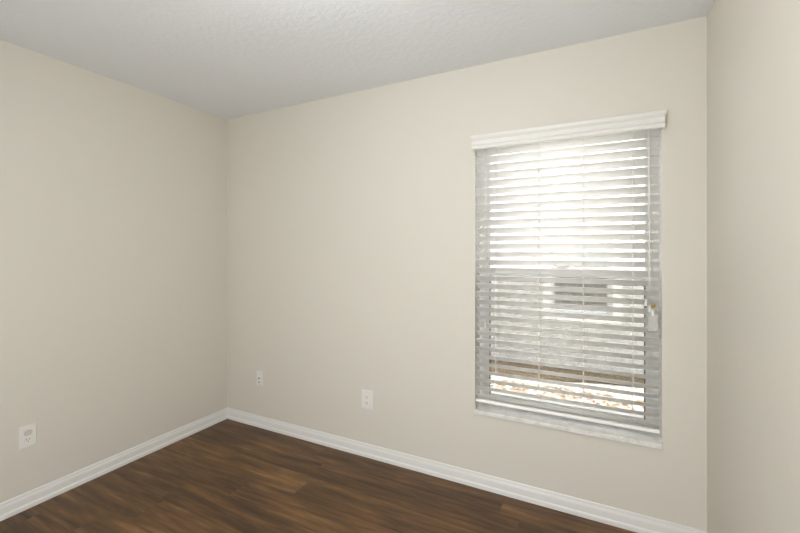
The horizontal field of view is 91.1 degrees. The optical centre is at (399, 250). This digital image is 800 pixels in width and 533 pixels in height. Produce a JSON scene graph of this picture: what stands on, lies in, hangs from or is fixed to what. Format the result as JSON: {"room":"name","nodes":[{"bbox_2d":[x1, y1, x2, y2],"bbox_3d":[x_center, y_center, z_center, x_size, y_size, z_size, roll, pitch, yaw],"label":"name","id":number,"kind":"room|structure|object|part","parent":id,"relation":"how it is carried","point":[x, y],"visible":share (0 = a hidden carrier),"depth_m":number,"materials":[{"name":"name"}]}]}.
{"room":"empty bedroom","nodes":[
{"label":"empty bedroom","id":0,"kind":"room"},
{"bbox_2d":[0,39,226,502],"bbox_3d":[-2.207,0.151,1.729,0.100,2.440,3.750,0,0,27],"label":"wall","id":1,"kind":"structure","parent":0,"point":[113,193],"depth_m":2.39,"materials":[{"name":"beige paint"}]},
{"bbox_2d":[19,423,35,449],"bbox_3d":[-1.968,0.982,2.078,0.011,0.115,0.071,0,0,27],"label":"wall outlet","id":2,"kind":"object","parent":1,"relation":"attached to","point":[27,434],"visible":1,"depth_m":2.07,"materials":[{"name":"white plastic"}]},
{"bbox_2d":[24,436,31,442],"bbox_3d":[-1.967,1.001,2.078,0.003,0.029,0.034,0,0,27],"label":"receptacle","id":3,"kind":"object","parent":2,"relation":"attached to","point":[27,439],"depth_m":2.08,"materials":[{"name":"white plastic"}]},
{"bbox_2d":[24,429,32,435],"bbox_3d":[-1.965,0.962,2.077,0.004,0.030,0.036,0,0,27],"label":"receptacle","id":4,"kind":"object","parent":2,"relation":"attached to","point":[27,432],"depth_m":2.08,"materials":[{"name":"grey plastic"}]},
{"bbox_2d":[0,408,226,520],"bbox_3d":[-2.178,1.320,1.658,0.016,0.084,3.450,0,0,27],"label":"baseboard","id":5,"kind":"structure","parent":1,"relation":"attached to","point":[11,507],"depth_m":2.38,"materials":[{"name":"white wood"}]},
{"bbox_2d":[0,419,636,532],"bbox_3d":[-0.805,1.427,0.910,3.342,0.130,3.550,0,0,27],"label":"floor","id":6,"kind":"structure","parent":0,"point":[227,476],"depth_m":2.15,"materials":[{"name":"brown wood"}]},
{"bbox_2d":[0,0,713,118],"bbox_3d":[-0.760,-1.129,0.999,3.342,0.120,3.750,0,0,27],"label":"ceiling","id":7,"kind":"structure","parent":0,"point":[226,59],"depth_m":1.96,"materials":[{"name":"white paint"}]},
{"bbox_2d":[227,16,706,530],"bbox_3d":[0.040,0.151,2.584,3.142,2.440,0.200,0,0,27],"label":"wall","id":8,"kind":"structure","parent":0,"point":[352,248],"depth_m":2.40,"materials":[{"name":"beige paint"}]},
{"bbox_2d":[257,370,262,385],"bbox_3d":[-1.087,0.985,3.030,0.066,0.114,0.016,0,0,27],"label":"cable plate","id":9,"kind":"object","parent":8,"relation":"attached to","point":[259,373],"visible":1,"depth_m":3.03,"materials":[{"name":"white plastic"}]},
{"bbox_2d":[362,389,372,409],"bbox_3d":[-0.216,0.986,2.596,0.088,0.124,0.009,0,0,27],"label":"wall outlet","id":10,"kind":"object","parent":8,"relation":"attached to","point":[367,395],"visible":1,"depth_m":2.59,"materials":[{"name":"white plastic"}]},
{"bbox_2d":[227,407,706,532],"bbox_3d":[-0.009,1.320,2.487,3.142,0.084,0.016,0,0,27],"label":"baseboard","id":11,"kind":"structure","parent":8,"relation":"attached to","point":[635,522],"depth_m":2.25,"materials":[{"name":"white wood"}]},
{"bbox_2d":[474,137,661,449],"bbox_3d":[0.874,0.153,2.139,0.907,1.573,0.192,0,0,27],"label":"window","id":12,"kind":"structure","parent":8,"relation":"in","point":[621,434],"depth_m":2.16,"materials":[{"name":"white plastic"}]},
{"bbox_3d":[0.874,0.918,2.139,0.906,0.043,0.192,0,0,27],"label":"sill","id":13,"kind":"part","parent":12,"relation":"part of","materials":[{"name":"stone"}]},
{"bbox_2d":[470,109,666,441],"bbox_3d":[0.840,0.128,2.070,0.934,1.562,0.098,0,0,27],"label":"blind","id":14,"kind":"object","parent":12,"relation":"attached to","point":[648,125],"visible":1,"depth_m":2.05,"materials":[{"name":"white plastic"}]},
{"bbox_3d":[0.486,-0.086,2.236,0.006,1.005,0.003,0,0,-37],"label":"tilt cord","id":15,"kind":"part","parent":14,"relation":"part of","materials":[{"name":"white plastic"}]},
{"bbox_3d":[0.494,-0.259,2.232,0.005,0.660,0.005,0,0,27],"label":"tilt cord","id":16,"kind":"part","parent":14,"relation":"part of","materials":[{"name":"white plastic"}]},
{"bbox_3d":[0.550,0.137,2.237,0.006,1.455,0.046,0,0,27],"label":"ladder cord","id":17,"kind":"part","parent":14,"relation":"part of","materials":[{"name":"white fabric"}]},
{"bbox_3d":[0.756,0.137,2.133,0.006,1.455,0.046,0,0,27],"label":"ladder cord","id":18,"kind":"part","parent":14,"relation":"part of","materials":[{"name":"white fabric"}]},
{"bbox_3d":[0.847,0.870,2.088,0.893,0.031,0.051,0,0,27],"label":"rail","id":19,"kind":"part","parent":14,"relation":"part of","materials":[{"name":"white plastic"}]},
{"bbox_3d":[1.148,0.137,1.936,0.006,1.455,0.046,0,0,27],"label":"ladder cord","id":20,"kind":"part","parent":14,"relation":"part of","materials":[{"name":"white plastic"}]},
{"bbox_3d":[1.187,-0.176,1.882,0.013,0.825,0.007,0,0,27],"label":"lift cord","id":21,"kind":"part","parent":14,"relation":"part of","materials":[{"name":"white fabric"}]},
{"bbox_3d":[1.192,-0.161,1.878,0.004,0.855,0.010,0,0,-10],"label":"lift cord","id":22,"kind":"part","parent":14,"relation":"part of","materials":[{"name":"white fabric"}]},
{"bbox_3d":[1.196,-0.171,1.873,0.007,0.835,0.018,0,0,-36],"label":"lift cord","id":23,"kind":"part","parent":14,"relation":"part of","materials":[{"name":"white fabric"}]},
{"bbox_3d":[0.893,0.493,2.177,0.855,0.786,0.026,0,0,27],"label":"sash","id":24,"kind":"part","parent":12,"relation":"part of","materials":[{"name":"white plastic"}]},
{"bbox_3d":[0.906,-0.231,2.202,0.855,0.754,0.025,0,0,27],"label":"sash","id":25,"kind":"part","parent":12,"relation":"part of","materials":[{"name":"white plastic"}]},
{"bbox_2d":[707,0,799,532],"bbox_3d":[0.688,0.151,0.269,0.100,2.440,3.750,0,0,27],"label":"wall","id":26,"kind":"structure","parent":0,"point":[753,46],"depth_m":1.24,"materials":[{"name":"beige paint"}]},
{"label":"outside","id":27,"kind":"structure","parent":0,"visible":0},
{"bbox_3d":[2.449,1.751,6.409,20.000,0.280,8.800,0,0,27],"label":"ground","id":28,"kind":"structure","parent":27,"visible":0},
{"bbox_2d":[491,139,644,269],"bbox_3d":[3.339,-0.384,7.063,11.600,3.990,4.230,0,0,27],"label":"sky","id":29,"kind":"structure","parent":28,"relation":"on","point":[638,213],"depth_m":5.29,"materials":[{"name":"white"}]},
{"bbox_3d":[2.417,0.492,5.274,0.647,0.601,0.005,0,0,27],"label":"pane","id":30,"kind":"part","parent":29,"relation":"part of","materials":[{"name":"grey"}]},
{"bbox_3d":[2.424,-0.162,5.287,0.647,0.626,0.005,0,0,27],"label":"pane","id":31,"kind":"part","parent":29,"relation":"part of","materials":[{"name":"white"}]}
]}

